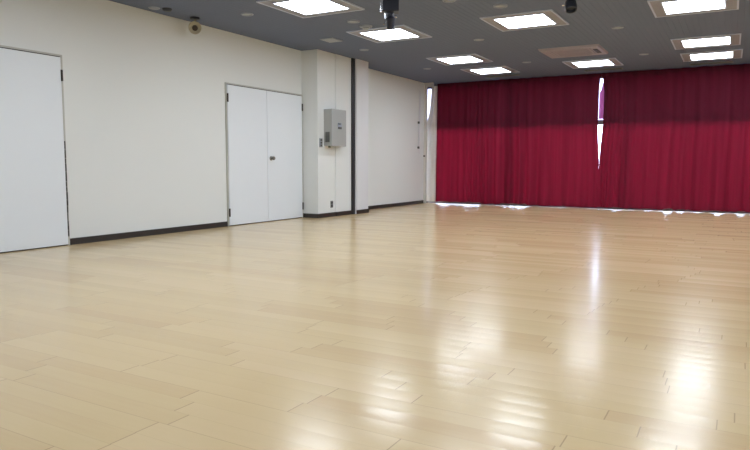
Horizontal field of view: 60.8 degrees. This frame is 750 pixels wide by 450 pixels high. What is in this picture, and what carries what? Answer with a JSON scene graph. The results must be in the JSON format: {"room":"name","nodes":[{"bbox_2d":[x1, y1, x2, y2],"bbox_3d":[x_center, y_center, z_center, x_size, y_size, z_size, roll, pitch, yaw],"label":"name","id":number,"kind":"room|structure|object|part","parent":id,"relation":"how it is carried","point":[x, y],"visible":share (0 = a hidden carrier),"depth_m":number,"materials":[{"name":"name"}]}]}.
{"room":"community hall","nodes":[
{"label":"community hall","id":0,"kind":"room"},
{"bbox_2d":[0,0,423,237],"bbox_3d":[-2.585,-1.320,8.642,0.150,2.800,15.820,3,6,29],"label":"wall","id":1,"kind":"structure","parent":0,"point":[144,94],"depth_m":8.15,"materials":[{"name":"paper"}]},
{"bbox_2d":[0,45,69,252],"bbox_3d":[-3.863,-0.737,6.239,0.048,2.082,1.867,3,6,29],"label":"door","id":2,"kind":"structure","parent":1,"relation":"in","point":[34,208],"depth_m":6.70,"materials":[{"name":"paint"}]},
{"bbox_2d":[70,200,423,244],"bbox_3d":[-0.964,-0.173,11.052,0.410,0.072,9.230,3,6,29],"label":"baseboard","id":3,"kind":"structure","parent":1,"relation":"attached to","point":[98,238],"depth_m":8.60,"materials":[{"name":"plastic"}]},
{"bbox_2d":[225,82,303,225],"bbox_3d":[-1.659,-1.086,10.046,0.103,2.075,1.852,3,6,29],"label":"door","id":4,"kind":"structure","parent":1,"relation":"in","point":[264,127],"depth_m":9.94,"materials":[{"name":"paint"}]},
{"bbox_2d":[319,138,322,146],"bbox_3d":[-0.906,-1.385,10.768,0.020,0.150,0.090,3,6,29],"label":"light switch","id":5,"kind":"object","parent":1,"relation":"attached to","point":[320,139],"visible":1,"depth_m":10.76,"materials":[{"name":"white plastic"}]},
{"bbox_2d":[301,49,350,213],"bbox_3d":[-0.836,-1.558,11.214,0.338,2.800,1.040,3,6,29],"label":"pillar","id":6,"kind":"structure","parent":1,"relation":"attached to","point":[325,76],"depth_m":10.88,"materials":[{"name":"paint"}]},
{"bbox_2d":[324,109,345,147],"bbox_3d":[-0.682,-1.650,10.979,0.177,0.649,0.465,3,6,29],"label":"electrical panel","id":7,"kind":"object","parent":1,"relation":"attached to","point":[334,119],"visible":1,"depth_m":10.84,"materials":[{"name":"grey paint"}]},
{"bbox_3d":[-0.802,-1.487,10.805,0.085,0.175,0.005,3,6,29],"label":"vent plate","id":8,"kind":"part","parent":7,"relation":"part of","materials":[{"name":"grey metal"}]},
{"bbox_3d":[-0.622,-1.661,10.950,0.021,0.623,0.454,3,6,29],"label":"door","id":9,"kind":"part","parent":7,"relation":"part of","materials":[{"name":"grey paint"}]},
{"bbox_2d":[351,58,354,213],"bbox_3d":[-0.545,-1.603,11.697,0.366,2.800,0.090,3,6,29],"label":"trim","id":10,"kind":"structure","parent":1,"relation":"attached to","point":[352,59],"depth_m":11.59,"materials":[{"name":"black metal"}]},
{"bbox_2d":[355,59,367,213],"bbox_3d":[-0.404,-1.623,11.912,0.398,2.800,0.425,3,6,29],"label":"pillar","id":11,"kind":"structure","parent":1,"relation":"attached to","point":[361,67],"depth_m":11.78,"materials":[{"name":"paint"}]},
{"bbox_2d":[417,94,420,149],"bbox_3d":[1.022,-2.361,14.720,0.036,1.451,0.118,3,6,29],"label":"pull cord","id":12,"kind":"object","parent":1,"relation":"attached to","point":[418,147],"visible":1,"depth_m":14.71,"materials":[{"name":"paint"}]},
{"bbox_2d":[423,82,433,202],"bbox_3d":[1.255,-1.909,15.001,0.216,2.800,0.080,3,6,29],"label":"trim","id":13,"kind":"structure","parent":1,"relation":"attached to","point":[426,85],"depth_m":15.01,"materials":[{"name":"paint"}]},
{"bbox_2d":[0,202,749,449],"bbox_3d":[1.817,0.370,6.286,10.286,0.100,15.820,3,6,29],"label":"floor","id":14,"kind":"structure","parent":0,"point":[423,326],"depth_m":3.40,"materials":[{"name":"brown wood"}]},
{"bbox_2d":[109,0,749,83],"bbox_3d":[1.853,-2.526,5.997,10.350,0.120,15.820,3,6,29],"label":"ceiling","id":15,"kind":"structure","parent":0,"point":[453,27],"depth_m":9.11,"materials":[{"name":"grey paint"}]},
{"bbox_2d":[148,6,159,9],"bbox_3d":[-2.690,-2.640,7.794,0.140,0.014,0.140,3,6,29],"label":"ceiling rose","id":16,"kind":"object","parent":15,"relation":"attached to","point":[150,7],"visible":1,"depth_m":7.77,"materials":[{"name":"white plastic"}]},
{"bbox_2d":[162,8,171,11],"bbox_3d":[-2.549,-2.636,7.841,0.120,0.030,0.120,3,6,29],"label":"socket","id":17,"kind":"object","parent":15,"relation":"attached to","point":[163,9],"visible":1,"depth_m":7.81,"materials":[{"name":"black metal"}]},
{"bbox_2d":[188,16,200,33],"bbox_3d":[-2.349,-2.588,8.321,0.162,0.215,0.142,-3,6,-26],"label":"security camera","id":18,"kind":"object","parent":15,"relation":"attached to","point":[194,27],"visible":1,"depth_m":8.28,"materials":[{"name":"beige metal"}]},
{"bbox_2d":[241,13,253,15],"bbox_3d":[-1.620,-2.667,8.105,0.160,0.012,0.160,3,6,29],"label":"recessed light","id":19,"kind":"object","parent":15,"relation":"in","point":[242,14],"visible":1,"depth_m":8.11,"materials":[{"name":"white plastic"}]},
{"bbox_2d":[256,0,364,17],"bbox_3d":[-0.755,-2.620,7.639,0.930,0.014,0.930,3,6,29],"label":"recessed light","id":20,"kind":"object","parent":15,"relation":"in","point":[300,8],"visible":1,"depth_m":7.68,"materials":[{"name":"white plastic"}]},
{"bbox_3d":[-0.755,-2.620,7.639,0.670,0.014,0.670,3,6,29],"label":"trim","id":21,"kind":"part","parent":20,"relation":"part of","materials":[{"name":"white plastic"}]},
{"bbox_2d":[275,0,347,13],"bbox_3d":[-0.755,-2.620,7.639,0.636,0.010,0.636,3,6,29],"label":"diffuser","id":22,"kind":"object","parent":20,"relation":"attached to","point":[300,6],"depth_m":7.65,"materials":[{"name":"white plastic"}]},
{"bbox_2d":[319,37,342,42],"bbox_3d":[-0.669,-2.817,9.743,0.250,0.016,0.310,3,6,29],"label":"access panel","id":23,"kind":"object","parent":15,"relation":"attached to","point":[329,39],"visible":1,"depth_m":9.69,"materials":[{"name":"white plastic"}]},
{"bbox_2d":[347,20,359,23],"bbox_3d":[-0.284,-2.697,8.483,0.176,0.016,0.176,3,6,29],"label":"ceiling speaker","id":24,"kind":"object","parent":15,"relation":"attached to","point":[348,21],"visible":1,"depth_m":8.47,"materials":[{"name":"white plastic"}]},
{"bbox_2d":[359,25,371,29],"bbox_3d":[-0.125,-2.707,8.784,0.180,0.052,0.180,3,6,29],"label":"smoke detector","id":25,"kind":"object","parent":15,"relation":"attached to","point":[364,27],"visible":1,"depth_m":8.74,"materials":[{"name":"white plastic"}]},
{"bbox_2d":[346,25,431,42],"bbox_3d":[0.217,-2.776,9.322,0.930,0.014,0.930,3,6,29],"label":"recessed light","id":26,"kind":"object","parent":15,"relation":"in","point":[400,32],"visible":1,"depth_m":9.29,"materials":[{"name":"white plastic"}]},
{"bbox_3d":[0.217,-2.776,9.322,0.670,0.014,0.670,3,6,29],"label":"trim","id":27,"kind":"part","parent":26,"relation":"part of","materials":[{"name":"white plastic"}]},
{"bbox_2d":[361,29,417,40],"bbox_3d":[0.217,-2.776,9.322,0.636,0.010,0.636,3,6,29],"label":"diffuser","id":28,"kind":"object","parent":26,"relation":"attached to","point":[383,34],"depth_m":9.29,"materials":[{"name":"white plastic"}]},
{"bbox_2d":[380,0,398,28],"bbox_3d":[0.156,-2.323,6.851,0.200,0.454,0.160,0,5,2],"label":"spotlight","id":29,"kind":"object","parent":15,"relation":"hanging from","point":[389,8],"visible":1,"depth_m":6.80,"materials":[{"name":"black metal"}]},
{"bbox_2d":[426,53,492,65],"bbox_3d":[1.536,-2.983,11.553,0.930,0.014,0.930,3,6,29],"label":"recessed light","id":30,"kind":"object","parent":15,"relation":"in","point":[465,58],"visible":1,"depth_m":11.49,"materials":[{"name":"white plastic"}]},
{"bbox_3d":[1.536,-2.983,11.553,0.670,0.014,0.670,3,6,29],"label":"trim","id":31,"kind":"part","parent":30,"relation":"part of","materials":[{"name":"white plastic"}]},
{"bbox_2d":[438,56,480,63],"bbox_3d":[1.536,-2.983,11.553,0.636,0.010,0.636,3,6,29],"label":"diffuser","id":32,"kind":"object","parent":30,"relation":"attached to","point":[458,59],"depth_m":11.49,"materials":[{"name":"white plastic"}]},
{"bbox_2d":[460,66,519,74],"bbox_3d":[2.329,-3.106,12.880,0.930,0.014,0.930,3,6,29],"label":"recessed light","id":33,"kind":"object","parent":15,"relation":"in","point":[496,69],"visible":1,"depth_m":12.81,"materials":[{"name":"white plastic"}]},
{"bbox_2d":[471,68,509,73],"bbox_3d":[2.329,-3.106,12.880,0.636,0.010,0.636,3,6,29],"label":"diffuser","id":34,"kind":"object","parent":33,"relation":"attached to","point":[484,70],"depth_m":12.81,"materials":[{"name":"white plastic"}]},
{"bbox_3d":[2.329,-3.106,12.880,0.670,0.014,0.670,3,6,29],"label":"trim","id":35,"kind":"part","parent":33,"relation":"part of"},
{"bbox_2d":[493,4,507,8],"bbox_3d":[1.497,-2.613,7.636,0.176,0.016,0.176,3,6,29],"label":"ceiling speaker","id":36,"kind":"object","parent":15,"relation":"attached to","point":[498,6],"visible":1,"depth_m":7.62,"materials":[{"name":"white plastic"}]},
{"bbox_2d":[485,74,519,77],"bbox_3d":[2.722,-3.176,13.631,0.720,0.012,0.150,3,6,29],"label":"ceiling vent","id":37,"kind":"object","parent":15,"relation":"in","point":[512,74],"visible":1,"depth_m":13.59,"materials":[{"name":"grey metal"}]},
{"bbox_2d":[426,73,601,207],"bbox_3d":[2.914,-1.832,14.228,4.008,2.770,0.136,3,6,30],"label":"curtain","id":38,"kind":"object","parent":15,"relation":"hanging from","point":[534,140],"visible":0.99,"depth_m":14.10,"materials":[{"name":"red fabric"}]},
{"bbox_2d":[479,9,568,31],"bbox_3d":[1.984,-2.688,8.437,0.930,0.014,0.930,3,6,29],"label":"recessed light","id":39,"kind":"object","parent":15,"relation":"in","point":[542,18],"visible":1,"depth_m":8.38,"materials":[{"name":"white plastic"}]},
{"bbox_3d":[1.984,-2.688,8.437,0.670,0.014,0.670,3,6,29],"label":"trim","id":40,"kind":"part","parent":39,"relation":"part of","materials":[{"name":"white plastic"}]},
{"bbox_2d":[496,14,554,28],"bbox_3d":[1.984,-2.688,8.437,0.636,0.010,0.636,3,6,29],"label":"diffuser","id":41,"kind":"object","parent":39,"relation":"attached to","point":[529,20],"depth_m":8.43,"materials":[{"name":"white plastic"}]},
{"bbox_2d":[562,0,576,13],"bbox_3d":[2.192,-2.477,7.166,0.148,0.194,0.153,-2,6,-19],"label":"ceiling spotlight","id":42,"kind":"object","parent":15,"relation":"attached to","point":[570,5],"visible":1,"depth_m":7.14,"materials":[{"name":"black metal"}]},
{"bbox_2d":[538,44,607,58],"bbox_3d":[3.306,-2.880,10.645,0.960,0.040,0.860,3,6,29],"label":"air conditioner","id":43,"kind":"object","parent":15,"relation":"attached to","point":[582,50],"visible":1,"depth_m":10.52,"materials":[{"name":"grey plastic"}]},
{"bbox_2d":[553,48,594,55],"bbox_3d":[3.306,-2.872,10.646,0.600,0.016,0.530,3,6,29],"label":"grille","id":44,"kind":"object","parent":43,"relation":"attached to","point":[587,51],"depth_m":10.62,"materials":[{"name":"grey plastic"}]},
{"bbox_2d":[562,57,623,68],"bbox_3d":[4.068,-3.011,11.919,0.930,0.014,0.930,3,6,29],"label":"recessed light","id":45,"kind":"object","parent":15,"relation":"in","point":[603,62],"visible":1,"depth_m":11.89,"materials":[{"name":"white plastic"}]},
{"bbox_3d":[4.068,-3.011,11.919,0.670,0.014,0.670,3,6,29],"label":"trim","id":46,"kind":"part","parent":45,"relation":"part of","materials":[{"name":"white plastic"}]},
{"bbox_2d":[573,60,613,66],"bbox_3d":[4.068,-3.011,11.919,0.636,0.010,0.636,3,6,29],"label":"diffuser","id":47,"kind":"object","parent":45,"relation":"attached to","point":[591,63],"depth_m":11.89,"materials":[{"name":"white plastic"}]},
{"bbox_2d":[584,68,622,71],"bbox_3d":[4.535,-3.084,12.697,0.720,0.012,0.150,3,6,29],"label":"ceiling vent","id":48,"kind":"object","parent":15,"relation":"in","point":[608,68],"visible":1,"depth_m":12.66,"materials":[{"name":"grey metal"}]},
{"bbox_2d":[612,26,623,28],"bbox_3d":[3.348,-2.722,8.822,0.160,0.012,0.160,3,6,29],"label":"recessed light","id":49,"kind":"object","parent":15,"relation":"in","point":[614,27],"visible":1,"depth_m":8.81,"materials":[{"name":"white plastic"}]},
{"bbox_2d":[597,63,749,212],"bbox_3d":[7.236,-1.595,11.783,6.040,2.761,0.137,3,6,30],"label":"curtain","id":50,"kind":"object","parent":15,"relation":"hanging from","point":[673,138],"visible":1,"depth_m":12.53,"materials":[{"name":"red fabric"}]},
{"bbox_2d":[647,0,738,17],"bbox_3d":[3.773,-2.601,7.563,0.930,0.014,0.930,3,6,29],"label":"recessed light","id":51,"kind":"object","parent":15,"relation":"in","point":[660,8],"visible":1,"depth_m":7.62,"materials":[{"name":"white plastic"}]},
{"bbox_3d":[3.773,-2.601,7.563,0.670,0.014,0.670,3,6,29],"label":"trim","id":52,"kind":"part","parent":51,"relation":"part of","materials":[{"name":"white plastic"}]},
{"bbox_2d":[663,0,724,13],"bbox_3d":[3.773,-2.601,7.563,0.636,0.010,0.636,3,6,29],"label":"diffuser","id":53,"kind":"object","parent":51,"relation":"attached to","point":[672,6],"depth_m":7.57,"materials":[{"name":"white plastic"}]},
{"bbox_2d":[670,33,740,49],"bbox_3d":[5.085,-2.810,9.821,0.930,0.014,0.930,3,6,29],"label":"recessed light","id":54,"kind":"object","parent":15,"relation":"in","point":[727,39],"visible":1,"depth_m":9.76,"materials":[{"name":"white plastic"}]},
{"bbox_3d":[5.085,-2.810,9.821,0.670,0.014,0.670,3,6,29],"label":"trim","id":55,"kind":"part","parent":54,"relation":"part of","materials":[{"name":"white plastic"}]},
{"bbox_2d":[682,37,729,46],"bbox_3d":[5.085,-2.810,9.821,0.636,0.010,0.636,3,6,29],"label":"diffuser","id":56,"kind":"object","parent":54,"relation":"attached to","point":[710,41],"depth_m":9.76,"materials":[{"name":"white plastic"}]},
{"bbox_2d":[689,61,732,65],"bbox_3d":[6.238,-3.001,11.871,0.720,0.012,0.150,3,6,29],"label":"ceiling vent","id":57,"kind":"object","parent":15,"relation":"in","point":[724,61],"visible":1,"depth_m":11.87,"materials":[{"name":"grey metal"}]},
{"bbox_3d":[6.237,-3.002,11.870,0.690,0.008,0.096,3,6,29],"label":"blade","id":58,"kind":"part","parent":57,"relation":"part of","materials":[{"name":"grey metal"}]},
{"bbox_2d":[680,49,742,61],"bbox_3d":[5.818,-2.925,11.055,0.930,0.014,0.930,3,6,29],"label":"recessed light","id":59,"kind":"object","parent":15,"relation":"in","point":[736,53],"visible":1,"depth_m":11.00,"materials":[{"name":"white plastic"}]},
{"bbox_3d":[5.818,-2.925,11.055,0.670,0.014,0.670,3,6,29],"label":"trim","id":60,"kind":"part","parent":59,"relation":"part of","materials":[{"name":"white plastic"}]},
{"bbox_2d":[690,52,732,59],"bbox_3d":[5.818,-2.925,11.055,0.636,0.010,0.636,3,6,29],"label":"diffuser","id":61,"kind":"object","parent":59,"relation":"attached to","point":[712,55],"depth_m":11.00,"materials":[{"name":"white plastic"}]},
{"bbox_2d":[426,64,749,213],"bbox_3d":[5.592,-1.699,12.892,10.120,2.800,0.060,3,6,29],"label":"window","id":62,"kind":"structure","parent":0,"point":[600,121],"depth_m":13.62,"materials":[{"name":"glass"}]},
{"bbox_3d":[2.116,-2.762,14.776,2.020,0.855,0.006,3,6,29],"label":"transom pane","id":63,"kind":"part","parent":62,"relation":"part of","materials":[{"name":"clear glass"}]},
{"bbox_3d":[4.103,-2.651,13.653,2.450,0.855,0.006,3,6,29],"label":"transom pane","id":64,"kind":"part","parent":62,"relation":"part of","materials":[{"name":"clear glass"}]}
]}

